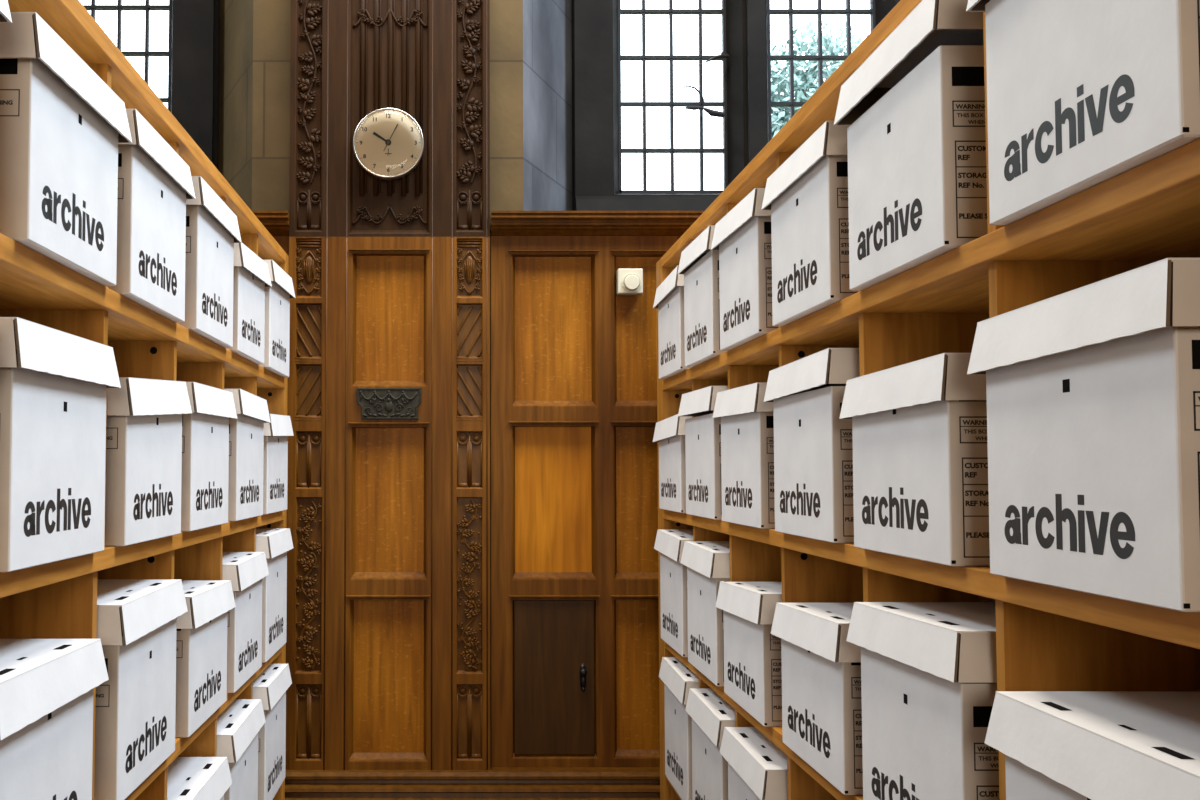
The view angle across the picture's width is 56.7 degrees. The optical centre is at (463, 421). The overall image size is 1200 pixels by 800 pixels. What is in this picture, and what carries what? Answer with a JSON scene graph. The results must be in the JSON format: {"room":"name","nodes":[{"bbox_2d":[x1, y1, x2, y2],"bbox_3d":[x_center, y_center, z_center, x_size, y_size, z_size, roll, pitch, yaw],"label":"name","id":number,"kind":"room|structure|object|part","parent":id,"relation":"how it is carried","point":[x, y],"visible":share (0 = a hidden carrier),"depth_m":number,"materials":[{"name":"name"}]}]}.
{"room":"archive storage room","nodes":[
{"label":"archive storage room","id":0,"kind":"room"},
{"bbox_2d":[218,0,571,762],"bbox_3d":[0.000,-1.138,3.738,8.400,5.600,0.530,0,-2,0],"label":"wall","id":1,"kind":"structure","parent":0,"point":[531,40],"depth_m":3.49,"materials":[{"name":"stone"}]},
{"bbox_2d":[83,0,219,168],"bbox_3d":[-1.662,-1.351,3.863,1.576,1.463,0.240,0,-2,0],"label":"window","id":2,"kind":"structure","parent":1,"relation":"in","point":[193,53],"depth_m":3.83,"materials":[{"name":"metal"}]},
{"bbox_3d":[-1.662,-1.351,3.863,1.576,1.463,0.240,0,-2,0],"label":"frame","id":3,"kind":"part","parent":2,"relation":"part of","materials":[{"name":"metal"}]},
{"bbox_2d":[252,211,288,415],"bbox_3d":[-1.667,0.207,3.354,2.266,1.693,0.110,0,-2,0],"label":"panelling","id":4,"kind":"object","parent":1,"relation":"attached to","point":[276,223],"visible":0.07,"depth_m":3.35,"materials":[{"name":"brown wood"}]},
{"bbox_3d":[-1.667,-0.606,3.387,2.266,0.066,0.105,0,-2,0],"label":"cornice","id":5,"kind":"part","parent":4,"relation":"part of","materials":[{"name":"brown wood"}]},
{"bbox_3d":[-1.667,0.241,3.380,2.266,1.627,0.055,0,-2,0],"label":"panel frame","id":6,"kind":"part","parent":4,"relation":"part of","materials":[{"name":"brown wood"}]},
{"bbox_2d":[286,0,489,769],"bbox_3d":[-0.228,-0.605,3.395,0.613,3.296,0.090,0,-2,0],"label":"panelling","id":7,"kind":"object","parent":1,"relation":"attached to","point":[388,628],"visible":1,"depth_m":3.35,"materials":[{"name":"brown wood"}]},
{"bbox_3d":[-0.466,0.900,3.308,0.079,0.228,0.017,0,-2,0],"label":"carved lancet panel","id":8,"kind":"part","parent":7,"relation":"part of","materials":[{"name":"brown wood"}]},
{"bbox_3d":[-0.470,0.116,3.342,0.080,0.175,0.017,0,-2,0],"label":"carved lancet panel","id":9,"kind":"part","parent":7,"relation":"part of","materials":[{"name":"brown wood"}]},
{"bbox_3d":[-0.472,-0.086,3.348,0.082,0.175,0.022,0,-2,0],"label":"carved diagonal panel","id":10,"kind":"part","parent":7,"relation":"part of","materials":[{"name":"brown wood"}]},
{"bbox_3d":[-0.473,-0.269,3.356,0.082,0.182,0.022,0,-2,0],"label":"carved diagonal panel","id":11,"kind":"part","parent":7,"relation":"part of","materials":[{"name":"brown wood"}]},
{"bbox_3d":[-0.468,0.494,3.323,0.091,0.529,0.020,0,-2,0],"label":"carved vine panel","id":12,"kind":"part","parent":7,"relation":"part of","materials":[{"name":"brown wood"}]},
{"bbox_3d":[-0.474,-0.469,3.365,0.083,0.180,0.022,0,-2,0],"label":"carved panel","id":13,"kind":"part","parent":7,"relation":"part of","materials":[{"name":"brown wood"}]},
{"bbox_3d":[-0.472,-1.376,3.410,0.114,1.588,0.021,0,-2,0],"label":"carved foliage panel","id":14,"kind":"part","parent":7,"relation":"part of","materials":[{"name":"brown wood"}]},
{"bbox_3d":[-0.228,0.239,3.358,0.613,1.607,0.090,0,-2,0],"label":"panel frame","id":15,"kind":"part","parent":7,"relation":"part of","materials":[{"name":"brown wood"}]},
{"bbox_2d":[353,108,423,179],"bbox_3d":[-0.229,-0.844,3.342,0.215,0.215,0.054,0,-2,0],"label":"wall clock","id":16,"kind":"object","parent":7,"relation":"attached to","point":[388,143],"visible":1,"depth_m":3.33,"materials":[{"name":"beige metal"}]},
{"bbox_3d":[-0.228,0.773,3.331,0.232,0.482,0.008,0,-2,0],"label":"panel","id":17,"kind":"part","parent":7,"relation":"part of","materials":[{"name":"brown wood"}]},
{"bbox_2d":[356,388,421,418],"bbox_3d":[-0.227,-0.056,3.327,0.197,0.095,0.018,0,-2,0],"label":"plate","id":18,"kind":"object","parent":7,"relation":"attached to","point":[375,403],"visible":1,"depth_m":3.33,"materials":[{"name":"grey metal"}]},
{"bbox_3d":[-0.228,-1.407,3.435,0.613,1.688,0.080,0,-2,0],"label":"frame","id":19,"kind":"part","parent":7,"relation":"part of","materials":[{"name":"brown wood"}]},
{"bbox_3d":[-0.227,0.242,3.354,0.228,0.462,0.008,0,-2,0],"label":"panel","id":20,"kind":"part","parent":7,"relation":"part of","materials":[{"name":"brown wood"}]},
{"bbox_3d":[-0.229,-1.373,3.410,0.242,1.593,0.021,0,-2,0],"label":"linenfold panel","id":21,"kind":"part","parent":7,"relation":"part of","materials":[{"name":"brown wood"}]},
{"bbox_3d":[-0.227,-0.313,3.379,0.226,0.408,0.008,0,-2,0],"label":"panel","id":22,"kind":"part","parent":7,"relation":"part of","materials":[{"name":"brown wood"}]},
{"bbox_3d":[0.018,0.494,3.323,0.087,0.530,0.020,0,-2,0],"label":"carved vine panel","id":23,"kind":"part","parent":7,"relation":"part of","materials":[{"name":"brown wood"}]},
{"bbox_3d":[0.017,-0.469,3.365,0.083,0.180,0.022,0,-2,0],"label":"carved panel","id":24,"kind":"part","parent":7,"relation":"part of","materials":[{"name":"brown wood"}]},
{"bbox_3d":[0.017,0.900,3.308,0.079,0.228,0.017,0,-2,0],"label":"carved lancet panel","id":25,"kind":"part","parent":7,"relation":"part of","materials":[{"name":"brown wood"}]},
{"bbox_3d":[0.017,0.116,3.342,0.080,0.175,0.017,0,-2,0],"label":"carved lancet panel","id":26,"kind":"part","parent":7,"relation":"part of","materials":[{"name":"brown wood"}]},
{"bbox_3d":[0.020,-1.376,3.410,0.114,1.588,0.021,0,-2,0],"label":"carved foliage panel","id":27,"kind":"part","parent":7,"relation":"part of","materials":[{"name":"brown wood"}]},
{"bbox_3d":[0.017,-0.086,3.348,0.082,0.175,0.022,0,-2,0],"label":"carved diagonal panel","id":28,"kind":"part","parent":7,"relation":"part of","materials":[{"name":"brown wood"}]},
{"bbox_3d":[0.017,-0.269,3.356,0.082,0.182,0.022,0,-2,0],"label":"carved diagonal panel","id":29,"kind":"part","parent":7,"relation":"part of","materials":[{"name":"brown wood"}]},
{"bbox_2d":[285,763,659,799],"bbox_3d":[-0.200,1.342,3.281,5.200,0.604,0.147,0,-2,0],"label":"baseboard","id":30,"kind":"structure","parent":1,"relation":"attached to","point":[496,783],"depth_m":3.25,"materials":[{"name":"brown wood"}]},
{"bbox_2d":[490,211,703,766],"bbox_3d":[1.241,0.207,3.354,2.317,1.693,0.110,0,-2,0],"label":"panelling","id":31,"kind":"object","parent":1,"relation":"attached to","point":[574,455],"visible":0.21,"depth_m":3.37,"materials":[{"name":"brown wood"}]},
{"bbox_3d":[0.274,0.243,3.384,0.254,0.470,0.008,0,-2,0],"label":"panel","id":32,"kind":"part","parent":31,"relation":"part of","materials":[{"name":"brown wood"}]},
{"bbox_3d":[0.276,-0.283,3.407,0.256,0.470,0.008,0,-2,0],"label":"panel","id":33,"kind":"part","parent":31,"relation":"part of","materials":[{"name":"brown wood"}]},
{"bbox_2d":[514,600,594,754],"bbox_3d":[0.274,0.773,3.327,0.243,0.464,0.040,0,-2,0],"label":"door","id":34,"kind":"structure","parent":31,"relation":"attached to","point":[554,680],"depth_m":3.33,"materials":[{"name":"brown wood"}]},
{"bbox_3d":[0.360,0.772,3.320,0.023,0.085,0.026,0,-2,0],"label":"handle","id":35,"kind":"part","parent":34,"relation":"part of","materials":[{"name":"black metal"}]},
{"bbox_3d":[1.241,-0.606,3.387,2.317,0.066,0.105,0,-2,0],"label":"cornice","id":36,"kind":"part","parent":31,"relation":"part of","materials":[{"name":"brown wood"}]},
{"bbox_2d":[616,269,642,294],"bbox_3d":[0.509,-0.430,3.374,0.076,0.077,0.055,0,-2,0],"label":"thermostat","id":37,"kind":"object","parent":31,"relation":"attached to","point":[628,281],"visible":1,"depth_m":3.36,"materials":[{"name":"beige plastic"}]},
{"bbox_3d":[0.585,0.243,3.384,0.254,0.470,0.008,0,-2,0],"label":"panel","id":38,"kind":"part","parent":31,"relation":"part of","materials":[{"name":"brown wood"}]},
{"bbox_3d":[0.581,0.775,3.361,0.252,0.478,0.008,0,-2,0],"label":"panel","id":39,"kind":"part","parent":31,"relation":"part of","materials":[{"name":"brown wood"}]},
{"bbox_3d":[0.589,-0.283,3.407,0.256,0.470,0.008,0,-2,0],"label":"panel","id":40,"kind":"part","parent":31,"relation":"part of","materials":[{"name":"brown wood"}]},
{"bbox_2d":[572,0,899,210],"bbox_3d":[1.010,-1.351,3.863,1.248,1.463,0.240,0,-2,0],"label":"window","id":41,"kind":"structure","parent":1,"relation":"in","point":[746,57],"depth_m":3.84,"materials":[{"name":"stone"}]},
{"bbox_3d":[0.000,1.501,-0.691,8.400,0.060,9.150,0,-2,0],"label":"floor","id":42,"kind":"structure","parent":0,"visible":0},
{"bbox_2d":[0,0,288,799],"bbox_3d":[-0.718,0.511,1.537,0.432,2.112,3.135,0,-2,0],"label":"shelving unit","id":43,"kind":"object","parent":42,"relation":"on","point":[58,599],"visible":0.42,"depth_m":1.72,"materials":[{"name":"brown wood"}]},
{"bbox_2d":[0,0,11,22],"bbox_3d":[-0.675,-0.348,0.981,0.404,0.267,0.341,0,-2,0],"label":"box","id":44,"kind":"object","parent":43,"relation":"on","point":[5,15],"visible":1,"depth_m":1.15,"materials":[{"name":"white cardboard"}]},
{"bbox_2d":[0,639,108,799],"bbox_3d":[-0.674,0.404,1.291,0.404,0.253,0.342,0,-2,0],"label":"box","id":45,"kind":"object","parent":43,"relation":"on","point":[47,686],"visible":1,"depth_m":1.30,"materials":[{"name":"white cardboard"}]},
{"bbox_3d":[-0.674,0.280,1.296,0.385,0.003,0.322,0,-3,0],"label":"lid","id":46,"kind":"part","parent":45,"relation":"part of","materials":[{"name":"white cardboard"}]},
{"bbox_2d":[0,317,120,571],"bbox_3d":[-0.674,0.029,1.341,0.404,0.278,0.341,0,-2,0],"label":"box","id":47,"kind":"object","parent":43,"relation":"on","point":[54,383],"visible":1,"depth_m":1.29,"materials":[{"name":"white cardboard"}]},
{"bbox_3d":[-0.674,-0.106,1.347,0.385,0.004,0.322,0,-2,0],"label":"lid","id":48,"kind":"part","parent":47,"relation":"part of","materials":[{"name":"white cardboard"}]},
{"bbox_2d":[0,12,131,285],"bbox_3d":[-0.674,-0.328,1.393,0.404,0.263,0.341,0,-2,0],"label":"box","id":49,"kind":"object","parent":43,"relation":"on","point":[62,127],"visible":1,"depth_m":1.31,"materials":[{"name":"white cardboard"}]},
{"bbox_3d":[-0.674,-0.456,1.398,0.385,0.004,0.322,0,-2,0],"label":"lid","id":50,"kind":"part","parent":49,"relation":"part of","materials":[{"name":"white cardboard"}]},
{"bbox_2d":[94,579,187,799],"bbox_3d":[-0.674,0.405,1.707,0.405,0.288,0.342,0,-2,0],"label":"box","id":51,"kind":"object","parent":43,"relation":"on","point":[135,709],"visible":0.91,"depth_m":1.64,"materials":[{"name":"white cardboard"}]},
{"bbox_3d":[-0.674,0.264,1.712,0.385,0.004,0.322,0,-2,0],"label":"lid","id":52,"kind":"part","parent":51,"relation":"part of","materials":[{"name":"white cardboard"}]},
{"bbox_3d":[-0.712,0.192,1.542,0.420,0.029,3.058,0,-2,0],"label":"shelf","id":53,"kind":"part","parent":43,"relation":"part of","materials":[{"name":"brown wood"}]},
{"bbox_3d":[-0.712,-0.175,1.558,0.420,0.029,3.058,0,-2,0],"label":"shelf","id":54,"kind":"part","parent":43,"relation":"part of","materials":[{"name":"brown wood"}]},
{"bbox_2d":[105,377,191,545],"bbox_3d":[-0.675,0.054,1.744,0.404,0.263,0.340,0,-2,0],"label":"box","id":55,"kind":"object","parent":43,"relation":"on","point":[144,424],"visible":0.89,"depth_m":1.67,"materials":[{"name":"white cardboard"}]},
{"bbox_3d":[-0.675,-0.066,1.746,0.385,0.004,0.322,0,1,0],"label":"lid","id":56,"kind":"part","parent":55,"relation":"part of","materials":[{"name":"white cardboard"}]},
{"bbox_2d":[108,109,195,321],"bbox_3d":[-0.675,-0.318,1.769,0.404,0.276,0.341,0,-2,0],"label":"box","id":57,"kind":"object","parent":43,"relation":"on","point":[155,183],"visible":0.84,"depth_m":1.71,"materials":[{"name":"white cardboard"}]},
{"bbox_3d":[-0.675,-0.453,1.774,0.385,0.004,0.322,0,-2,0],"label":"lid","id":58,"kind":"part","parent":57,"relation":"part of","materials":[{"name":"white cardboard"}]},
{"bbox_2d":[167,757,231,799],"bbox_3d":[-0.675,0.802,2.076,0.403,0.255,0.340,0,-2,0],"label":"box","id":59,"kind":"object","parent":43,"relation":"on","point":[188,778],"visible":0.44,"depth_m":2.12,"materials":[{"name":"white cardboard"}]},
{"bbox_3d":[-0.712,0.556,1.526,0.420,0.029,3.058,0,-2,0],"label":"shelf","id":60,"kind":"part","parent":43,"relation":"part of","materials":[{"name":"brown wood"}]},
{"bbox_2d":[175,580,235,736],"bbox_3d":[-0.675,0.442,2.110,0.404,0.248,0.341,0,-2,0],"label":"box","id":61,"kind":"object","parent":43,"relation":"on","point":[201,631],"visible":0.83,"depth_m":2.04,"materials":[{"name":"white cardboard"}]},
{"bbox_3d":[-0.675,0.321,2.116,0.385,0.003,0.322,0,-3,0],"label":"lid","id":62,"kind":"part","parent":61,"relation":"part of","materials":[{"name":"white cardboard"}]},
{"bbox_2d":[181,382,236,531],"bbox_3d":[-0.675,0.067,2.124,0.405,0.272,0.342,0,-2,0],"label":"box","id":63,"kind":"object","parent":43,"relation":"on","point":[205,430],"visible":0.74,"depth_m":2.07,"materials":[{"name":"white cardboard"}]},
{"bbox_3d":[-0.675,-0.066,2.129,0.385,0.004,0.322,0,-2,0],"label":"lid","id":64,"kind":"part","parent":63,"relation":"part of","materials":[{"name":"white cardboard"}]},
{"bbox_2d":[177,176,241,347],"bbox_3d":[-0.675,-0.303,2.169,0.403,0.281,0.340,0,-2,0],"label":"box","id":65,"kind":"object","parent":43,"relation":"on","point":[212,228],"visible":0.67,"depth_m":2.10,"materials":[{"name":"white cardboard"}]},
{"bbox_3d":[-0.675,-0.442,2.175,0.385,0.003,0.322,0,-2,0],"label":"lid","id":66,"kind":"part","parent":65,"relation":"part of","materials":[{"name":"white cardboard"}]},
{"bbox_2d":[217,699,265,799],"bbox_3d":[-0.674,0.799,2.448,0.403,0.295,0.340,0,-2,0],"label":"box","id":67,"kind":"object","parent":43,"relation":"on","point":[239,724],"visible":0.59,"depth_m":2.43,"materials":[{"name":"white cardboard"}]},
{"bbox_3d":[-0.674,0.657,2.453,0.385,0.004,0.322,0,-1,0],"label":"lid","id":68,"kind":"part","parent":67,"relation":"part of","materials":[{"name":"white cardboard"}]},
{"bbox_2d":[222,552,268,692],"bbox_3d":[-0.674,0.445,2.499,0.404,0.276,0.341,0,-2,0],"label":"box","id":69,"kind":"object","parent":43,"relation":"on","point":[246,571],"visible":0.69,"depth_m":2.44,"materials":[{"name":"white cardboard"}]},
{"bbox_3d":[-0.674,0.310,2.504,0.385,0.004,0.322,0,-2,0],"label":"lid","id":70,"kind":"part","parent":69,"relation":"part of","materials":[{"name":"white cardboard"}]},
{"bbox_2d":[224,389,270,520],"bbox_3d":[-0.674,0.077,2.520,0.404,0.285,0.340,0,-2,0],"label":"box","id":71,"kind":"object","parent":43,"relation":"on","point":[246,432],"visible":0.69,"depth_m":2.46,"materials":[{"name":"white cardboard"}]},
{"bbox_2d":[226,242,271,363],"bbox_3d":[-0.675,-0.271,2.536,0.404,0.248,0.341,0,-2,0],"label":"box","id":72,"kind":"object","parent":43,"relation":"on","point":[251,275],"visible":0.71,"depth_m":2.49,"materials":[{"name":"white cardboard"}]},
{"bbox_2d":[252,664,291,799],"bbox_3d":[-0.674,0.810,2.853,0.404,0.308,0.342,0,-2,0],"label":"box","id":73,"kind":"object","parent":43,"relation":"on","point":[271,685],"visible":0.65,"depth_m":2.80,"materials":[{"name":"white cardboard"}]},
{"bbox_3d":[-0.674,0.658,2.860,0.385,0.003,0.322,0,-2,0],"label":"lid","id":74,"kind":"part","parent":73,"relation":"part of","materials":[{"name":"white cardboard"}]},
{"bbox_3d":[-0.712,0.579,3.079,0.420,2.112,0.047,0,-2,0],"label":"panel","id":75,"kind":"part","parent":43,"relation":"part of","materials":[{"name":"brown wood"}]},
{"bbox_2d":[256,528,293,662],"bbox_3d":[-0.674,0.443,2.871,0.404,0.313,0.342,0,-2,0],"label":"box","id":76,"kind":"object","parent":43,"relation":"on","point":[275,542],"visible":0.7,"depth_m":2.83,"materials":[{"name":"white cardboard"}]},
{"bbox_3d":[-0.674,0.289,2.878,0.385,0.004,0.322,0,-2,0],"label":"lid","id":77,"kind":"part","parent":76,"relation":"part of","materials":[{"name":"white cardboard"}]},
{"bbox_2d":[258,260,295,377],"bbox_3d":[-0.674,-0.270,2.917,0.404,0.280,0.341,0,-2,0],"label":"box","id":78,"kind":"object","parent":43,"relation":"on","point":[277,297],"visible":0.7,"depth_m":2.87,"materials":[{"name":"white cardboard"}]},
{"bbox_2d":[263,414,293,513],"bbox_3d":[-0.674,0.106,2.883,0.404,0.260,0.342,0,-2,0],"label":"box","id":79,"kind":"object","parent":43,"relation":"on","point":[276,433],"visible":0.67,"depth_m":2.84,"materials":[{"name":"white cardboard"}]},
{"bbox_2d":[656,0,1199,799],"bbox_3d":[0.785,0.514,1.593,0.432,2.112,3.247,0,-2,0],"label":"shelving unit","id":80,"kind":"object","parent":42,"relation":"on","point":[1049,638],"visible":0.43,"depth_m":1.29,"materials":[{"name":"brown wood"}]},
{"bbox_2d":[653,265,690,378],"bbox_3d":[0.742,-0.262,2.978,0.405,0.268,0.342,0,-2,0],"label":"box","id":81,"kind":"object","parent":80,"relation":"on","point":[669,296],"visible":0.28,"depth_m":2.93,"materials":[{"name":"white cardboard"}]},
{"bbox_2d":[653,414,691,512],"bbox_3d":[0.741,0.113,2.971,0.404,0.254,0.341,0,-2,0],"label":"box","id":82,"kind":"object","parent":80,"relation":"on","point":[669,432],"visible":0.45,"depth_m":2.91,"materials":[{"name":"white cardboard"}]},
{"bbox_2d":[654,529,692,656],"bbox_3d":[0.740,0.450,2.947,0.404,0.306,0.340,0,-2,0],"label":"box","id":83,"kind":"object","parent":80,"relation":"on","point":[673,574],"visible":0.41,"depth_m":2.91,"materials":[{"name":"white cardboard"}]},
{"bbox_3d":[0.740,0.302,2.952,0.385,0.003,0.322,0,-1,0],"label":"lid","id":84,"kind":"part","parent":83,"relation":"part of","materials":[{"name":"white cardboard"}]},
{"bbox_3d":[0.779,0.922,1.546,0.420,0.029,3.130,0,-2,0],"label":"shelf","id":85,"kind":"part","parent":80,"relation":"part of","materials":[{"name":"brown wood"}]},
{"bbox_3d":[0.779,0.583,3.171,0.420,2.112,0.087,0,-2,0],"label":"panel","id":86,"kind":"part","parent":80,"relation":"part of","materials":[{"name":"brown wood"}]},
{"bbox_2d":[659,657,698,799],"bbox_3d":[0.741,0.805,2.880,0.405,0.321,0.342,0,-2,0],"label":"box","id":87,"kind":"object","parent":80,"relation":"on","point":[677,678],"visible":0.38,"depth_m":2.84,"materials":[{"name":"white cardboard"}]},
{"bbox_3d":[0.741,0.648,2.886,0.385,0.004,0.322,0,-2,0],"label":"lid","id":88,"kind":"part","parent":87,"relation":"part of","materials":[{"name":"white cardboard"}]},
{"bbox_2d":[678,225,726,366],"bbox_3d":[0.741,-0.290,2.610,0.404,0.293,0.341,0,-2,0],"label":"box","id":89,"kind":"object","parent":80,"relation":"on","point":[699,264],"visible":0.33,"depth_m":2.56,"materials":[{"name":"white cardboard"}]},
{"bbox_3d":[0.741,-0.433,2.616,0.385,0.004,0.322,0,-2,0],"label":"lid","id":90,"kind":"part","parent":89,"relation":"part of","materials":[{"name":"white cardboard"}]},
{"bbox_2d":[678,386,727,519],"bbox_3d":[0.741,0.073,2.596,0.405,0.300,0.342,0,-2,0],"label":"box","id":91,"kind":"object","parent":80,"relation":"on","point":[702,432],"visible":0.32,"depth_m":2.54,"materials":[{"name":"white cardboard"}]},
{"bbox_3d":[0.741,-0.074,2.602,0.385,0.003,0.322,0,-2,0],"label":"lid","id":92,"kind":"part","parent":91,"relation":"part of","materials":[{"name":"white cardboard"}]},
{"bbox_2d":[680,541,729,685],"bbox_3d":[0.741,0.438,2.571,0.405,0.297,0.342,0,-2,0],"label":"box","id":93,"kind":"object","parent":80,"relation":"on","point":[705,620],"visible":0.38,"depth_m":2.51,"materials":[{"name":"white cardboard"}]},
{"bbox_3d":[0.741,0.293,2.576,0.385,0.004,0.322,0,-2,0],"label":"lid","id":94,"kind":"part","parent":93,"relation":"part of","materials":[{"name":"white cardboard"}]},
{"bbox_2d":[685,688,734,799],"bbox_3d":[0.742,0.796,2.515,0.404,0.307,0.342,0,-2,0],"label":"box","id":95,"kind":"object","parent":80,"relation":"on","point":[710,713],"visible":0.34,"depth_m":2.50,"materials":[{"name":"white cardboard"}]},
{"bbox_3d":[0.742,0.646,2.521,0.385,0.004,0.322,0,-2,0],"label":"lid","id":96,"kind":"part","parent":95,"relation":"part of","materials":[{"name":"white cardboard"}]},
{"bbox_2d":[712,382,774,528],"bbox_3d":[0.741,0.068,2.215,0.404,0.278,0.341,0,-2,0],"label":"box","id":97,"kind":"object","parent":80,"relation":"on","point":[747,421],"visible":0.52,"depth_m":2.14,"materials":[{"name":"white cardboard"}]},
{"bbox_3d":[0.741,-0.068,2.220,0.385,0.004,0.322,0,-2,0],"label":"lid","id":98,"kind":"part","parent":97,"relation":"part of","materials":[{"name":"white cardboard"}]},
{"bbox_2d":[711,188,777,350],"bbox_3d":[0.741,-0.299,2.231,0.404,0.278,0.342,0,-2,0],"label":"box","id":99,"kind":"object","parent":80,"relation":"on","point":[742,237],"visible":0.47,"depth_m":2.16,"materials":[{"name":"white cardboard"}]},
{"bbox_3d":[0.741,-0.435,2.236,0.385,0.003,0.322,0,-2,0],"label":"lid","id":100,"kind":"part","parent":99,"relation":"part of","materials":[{"name":"white cardboard"}]},
{"bbox_2d":[715,581,781,726],"bbox_3d":[0.742,0.447,2.191,0.403,0.245,0.340,0,-2,0],"label":"box","id":101,"kind":"object","parent":80,"relation":"on","point":[752,654],"visible":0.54,"depth_m":2.12,"materials":[{"name":"white cardboard"}]},
{"bbox_3d":[0.742,0.331,2.198,0.385,0.003,0.322,0,-4,0],"label":"lid","id":102,"kind":"part","parent":101,"relation":"part of","materials":[{"name":"white cardboard"}]},
{"bbox_2d":[720,727,787,799],"bbox_3d":[0.741,0.784,2.151,0.405,0.298,0.342,0,-2,0],"label":"box","id":103,"kind":"object","parent":80,"relation":"on","point":[757,768],"visible":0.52,"depth_m":2.13,"materials":[{"name":"white cardboard"}]},
{"bbox_3d":[0.741,0.638,2.156,0.385,0.003,0.322,0,-2,0],"label":"lid","id":104,"kind":"part","parent":103,"relation":"part of","materials":[{"name":"white cardboard"}]},
{"bbox_3d":[0.779,0.557,1.562,0.420,0.029,3.130,0,-2,0],"label":"shelf","id":105,"kind":"part","parent":80,"relation":"part of","materials":[{"name":"brown wood"}]},
{"bbox_2d":[761,121,857,325],"bbox_3d":[0.742,-0.314,1.826,0.405,0.272,0.342,0,-2,0],"label":"box","id":106,"kind":"object","parent":80,"relation":"on","point":[806,197],"visible":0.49,"depth_m":1.75,"materials":[{"name":"white cardboard"}]},
{"bbox_3d":[0.742,-0.448,1.832,0.385,0.004,0.322,0,-3,0],"label":"lid","id":107,"kind":"part","parent":106,"relation":"part of","materials":[{"name":"white cardboard"}]},
{"bbox_2d":[764,348,859,542],"bbox_3d":[0.742,0.042,1.811,0.404,0.294,0.340,0,-2,0],"label":"box","id":108,"kind":"object","parent":80,"relation":"on","point":[813,447],"visible":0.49,"depth_m":1.74,"materials":[{"name":"white cardboard"}]},
{"bbox_3d":[0.742,-0.100,1.818,0.385,0.004,0.322,0,-4,0],"label":"lid","id":109,"kind":"part","parent":108,"relation":"part of","materials":[{"name":"white cardboard"}]},
{"bbox_2d":[771,603,862,794],"bbox_3d":[0.740,0.426,1.762,0.404,0.250,0.341,0,-2,0],"label":"box","id":110,"kind":"object","parent":80,"relation":"on","point":[822,697],"visible":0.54,"depth_m":1.70,"materials":[{"name":"white cardboard"}]},
{"bbox_3d":[0.740,0.307,1.769,0.385,0.003,0.322,0,-4,0],"label":"lid","id":111,"kind":"part","parent":110,"relation":"part of","materials":[{"name":"white cardboard"}]},
{"bbox_2d":[834,0,987,290],"bbox_3d":[0.741,-0.348,1.433,0.404,0.306,0.341,0,-2,0],"label":"box","id":112,"kind":"object","parent":80,"relation":"on","point":[914,109],"visible":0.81,"depth_m":1.36,"materials":[{"name":"white cardboard"}]},
{"bbox_3d":[0.741,-0.497,1.440,0.385,0.004,0.322,0,-3,0],"label":"lid","id":113,"kind":"part","parent":112,"relation":"part of","materials":[{"name":"white cardboard"}]},
{"bbox_2d":[839,353,989,565],"bbox_3d":[0.742,0.050,1.411,0.403,0.244,0.340,0,-2,0],"label":"box","id":114,"kind":"object","parent":80,"relation":"on","point":[919,427],"visible":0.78,"depth_m":1.32,"materials":[{"name":"white cardboard"}]},
{"bbox_3d":[0.742,-0.068,1.417,0.385,0.004,0.322,0,-3,0],"label":"lid","id":115,"kind":"part","parent":114,"relation":"part of","materials":[{"name":"white cardboard"}]},
{"bbox_2d":[846,602,999,799],"bbox_3d":[0.741,0.387,1.377,0.404,0.295,0.341,0,-2,0],"label":"box","id":116,"kind":"object","parent":80,"relation":"on","point":[929,669],"visible":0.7,"depth_m":1.33,"materials":[{"name":"white cardboard"}]},
{"bbox_3d":[0.741,0.244,1.385,0.385,0.004,0.322,0,-4,0],"label":"lid","id":117,"kind":"part","parent":116,"relation":"part of","materials":[{"name":"white cardboard"}]},
{"bbox_3d":[0.779,-0.173,1.594,0.420,0.029,3.130,0,-2,0],"label":"shelf","id":118,"kind":"part","parent":80,"relation":"part of","materials":[{"name":"brown wood"}]},
{"bbox_3d":[0.779,0.194,1.578,0.420,0.029,3.130,0,-2,0],"label":"shelf","id":119,"kind":"part","parent":80,"relation":"part of","materials":[{"name":"brown wood"}]},
{"bbox_2d":[966,0,1199,224],"bbox_3d":[0.742,-0.360,1.011,0.403,0.293,0.340,0,-2,0],"label":"box","id":120,"kind":"object","parent":80,"relation":"on","point":[1082,94],"visible":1,"depth_m":0.99,"materials":[{"name":"white cardboard"}]},
{"bbox_2d":[967,258,1199,611],"bbox_3d":[0.740,0.016,1.008,0.405,0.275,0.342,0,-2,0],"label":"box","id":121,"kind":"object","parent":80,"relation":"on","point":[1093,390],"visible":1,"depth_m":0.95,"materials":[{"name":"white cardboard"}]},
{"bbox_3d":[0.740,-0.116,1.014,0.385,0.004,0.322,0,-4,0],"label":"lid","id":122,"kind":"part","parent":121,"relation":"part of","materials":[{"name":"white cardboard"}]},
{"bbox_2d":[985,691,1199,799],"bbox_3d":[0.741,0.393,0.969,0.404,0.246,0.341,0,-2,0],"label":"box","id":123,"kind":"object","parent":80,"relation":"on","point":[1056,745],"visible":1,"depth_m":1.01,"materials":[{"name":"white cardboard"}]},
{"label":"outside","id":124,"kind":"structure","parent":0,"visible":0},
{"bbox_3d":[0.000,2.688,16.874,30.000,0.100,26.050,0,-2,0],"label":"ground","id":125,"kind":"structure","parent":124,"visible":0},
{"bbox_2d":[771,17,867,137],"bbox_3d":[2.989,-0.506,9.019,1.613,5.600,1.441,0,-2,0],"label":"tree","id":126,"kind":"object","parent":125,"relation":"on","point":[805,85],"visible":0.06,"depth_m":8.85,"materials":[{"name":"green plant"}]}
]}

